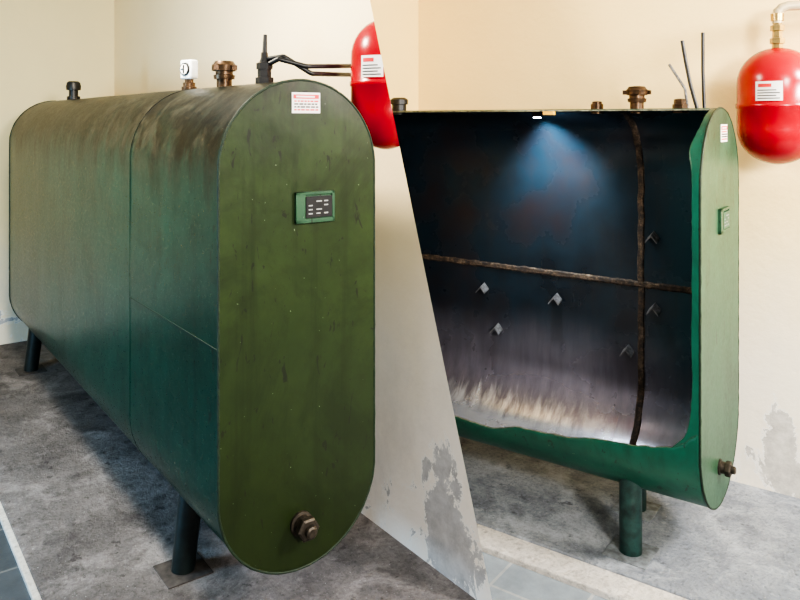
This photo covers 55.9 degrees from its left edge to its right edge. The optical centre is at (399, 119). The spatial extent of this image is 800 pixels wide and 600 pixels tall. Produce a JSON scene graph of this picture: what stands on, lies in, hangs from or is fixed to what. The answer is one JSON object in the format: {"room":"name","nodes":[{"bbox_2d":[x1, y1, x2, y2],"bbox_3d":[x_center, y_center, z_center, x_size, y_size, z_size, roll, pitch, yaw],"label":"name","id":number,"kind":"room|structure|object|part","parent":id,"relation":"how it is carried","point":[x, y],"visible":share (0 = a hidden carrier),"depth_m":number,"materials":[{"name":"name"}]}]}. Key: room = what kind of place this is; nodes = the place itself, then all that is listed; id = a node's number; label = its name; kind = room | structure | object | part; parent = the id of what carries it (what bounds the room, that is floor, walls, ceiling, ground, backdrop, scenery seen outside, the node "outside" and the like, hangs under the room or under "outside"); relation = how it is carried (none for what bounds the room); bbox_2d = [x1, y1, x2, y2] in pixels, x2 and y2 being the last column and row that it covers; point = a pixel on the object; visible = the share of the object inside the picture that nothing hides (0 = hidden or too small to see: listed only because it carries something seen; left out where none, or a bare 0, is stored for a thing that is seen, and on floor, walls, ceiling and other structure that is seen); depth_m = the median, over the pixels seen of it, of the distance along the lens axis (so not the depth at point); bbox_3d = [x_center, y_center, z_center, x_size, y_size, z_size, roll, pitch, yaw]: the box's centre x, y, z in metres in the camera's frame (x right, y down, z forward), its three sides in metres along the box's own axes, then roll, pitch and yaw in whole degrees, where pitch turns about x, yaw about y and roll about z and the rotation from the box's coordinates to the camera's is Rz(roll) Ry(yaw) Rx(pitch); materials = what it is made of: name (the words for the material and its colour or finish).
{"room":"mechanical room","nodes":[
{"label":"mechanical room","id":0,"kind":"room"},
{"bbox_2d":[0,0,113,344],"bbox_3d":[-3.807,0.287,5.108,3.713,2.800,0.101,0,0,-37],"label":"wall","id":1,"kind":"structure","parent":0,"point":[45,45],"depth_m":5.81,"materials":[{"name":"beige paint"}]},
{"bbox_2d":[114,0,491,599],"bbox_3d":[-0.982,0.287,4.375,0.051,2.800,4.446,0,0,-37],"label":"wall","id":2,"kind":"structure","parent":0,"point":[419,494],"depth_m":3.09,"materials":[{"name":"beige paint"}]},
{"bbox_2d":[370,0,417,110],"bbox_3d":[-0.169,0.312,4.224,0.051,2.850,1.087,0,0,36],"label":"wall","id":3,"kind":"structure","parent":0,"point":[396,21],"depth_m":4.41,"materials":[{"name":"yellow paint"}]},
{"bbox_2d":[0,341,799,599],"bbox_3d":[-0.539,1.767,2.655,6.036,0.160,7.736,0,0,-37],"label":"floor","id":4,"kind":"structure","parent":0,"point":[90,517],"depth_m":3.09,"materials":[{"name":"grey concrete"}]},
{"bbox_2d":[0,502,41,599],"bbox_3d":[-1.372,1.739,2.787,0.028,0.096,6.531,0,0,-37],"label":"trim","id":5,"kind":"structure","parent":4,"relation":"on","point":[34,594],"depth_m":2.91,"materials":[{"name":"concrete"}]},
{"bbox_2d":[9,34,375,588],"bbox_3d":[-1.242,0.691,3.960,0.874,1.994,3.627,0,0,-37],"label":"tank","id":6,"kind":"object","parent":4,"relation":"on","point":[200,262],"visible":0.97,"depth_m":2.57,"materials":[{"name":"green metal"}]},
{"bbox_3d":[-2.480,1.685,5.071,0.170,0.005,0.170,0,0,-37],"label":"foot plate","id":7,"kind":"part","parent":6,"relation":"part of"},
{"bbox_3d":[-2.468,1.540,5.080,0.115,0.296,0.086,0,0,-37],"label":"leg","id":8,"kind":"part","parent":6,"relation":"part of","materials":[{"name":"green paint"}]},
{"bbox_3d":[-0.812,1.685,2.825,0.170,0.005,0.170,0,0,-37],"label":"foot plate","id":9,"kind":"part","parent":6,"relation":"part of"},
{"bbox_3d":[-0.800,1.540,2.834,0.115,0.296,0.086,0,0,-37],"label":"leg","id":10,"kind":"part","parent":6,"relation":"part of","materials":[{"name":"green paint"}]},
{"bbox_3d":[-0.325,0.673,2.488,0.580,1.607,0.006,0,0,-37],"label":"plate","id":11,"kind":"part","parent":6,"relation":"part of","materials":[{"name":"green paint"}]},
{"bbox_3d":[-0.283,0.290,2.509,0.148,0.103,0.014,0,0,-37],"label":"nameplate frame","id":12,"kind":"part","parent":6,"relation":"part of","materials":[{"name":"green paint"}]},
{"bbox_2d":[350,21,398,148],"bbox_3d":[-0.095,-0.129,2.829,0.187,0.481,0.272,0,0,-2],"label":"tank","id":13,"kind":"object","parent":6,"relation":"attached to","point":[368,84],"visible":0.87,"depth_m":2.72,"materials":[{"name":"red metal"}]},
{"bbox_2d":[390,32,738,569],"bbox_3d":[0.529,0.671,3.420,1.867,2.032,0.609,0,0,36],"label":"tank","id":14,"kind":"object","parent":4,"relation":"on","point":[581,266],"visible":0.8,"depth_m":3.44,"materials":[{"name":"metal"}]},
{"bbox_2d":[532,112,541,117],"bbox_3d":[0.623,-0.020,3.426,0.048,0.027,0.048,0,0,36],"label":"lamp","id":15,"kind":"object","parent":14,"relation":"attached to","point":[534,114],"depth_m":3.41,"materials":[{"name":"white plastic"}]},
{"bbox_3d":[0.899,1.535,2.943,0.086,0.297,0.086,0,0,36],"label":"leg","id":16,"kind":"part","parent":14,"relation":"part of","materials":[{"name":"green paint"}]},
{"bbox_3d":[0.899,1.685,2.943,0.170,0.005,0.170,0,0,36],"label":"foot plate","id":17,"kind":"part","parent":14,"relation":"part of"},
{"bbox_3d":[1.024,1.685,3.272,0.170,0.005,0.170,0,0,36],"label":"foot plate","id":18,"kind":"part","parent":14,"relation":"part of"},
{"bbox_3d":[1.024,1.535,3.272,0.086,0.297,0.086,0,0,36],"label":"leg","id":19,"kind":"part","parent":14,"relation":"part of","materials":[{"name":"green paint"}]},
{"bbox_3d":[1.236,0.716,2.910,0.006,1.522,0.600,0,0,36],"label":"plate","id":20,"kind":"part","parent":14,"relation":"part of","materials":[{"name":"green paint"}]},
{"bbox_3d":[1.254,0.390,2.921,0.014,0.095,0.140,0,0,36],"label":"nameplate frame","id":21,"kind":"part","parent":14,"relation":"part of","materials":[{"name":"green paint"}]},
{"bbox_2d":[476,523,687,599],"bbox_3d":[1.297,1.770,2.382,4.484,0.154,0.136,0,0,36],"label":"trim","id":22,"kind":"structure","parent":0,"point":[603,583],"depth_m":2.84,"materials":[{"name":"concrete"}]},
{"bbox_2d":[418,0,799,498],"bbox_3d":[1.958,0.312,3.297,4.484,2.850,0.100,0,0,36],"label":"wall","id":23,"kind":"structure","parent":0,"point":[473,54],"depth_m":3.67,"materials":[{"name":"beige paint"}]},
{"bbox_2d":[735,1,799,163],"bbox_3d":[1.700,-0.157,3.249,0.492,0.697,0.332,0,0,-7],"label":"tank","id":24,"kind":"object","parent":23,"relation":"attached to","point":[767,106],"visible":1,"depth_m":3.13,"materials":[{"name":"red metal"}]}
]}

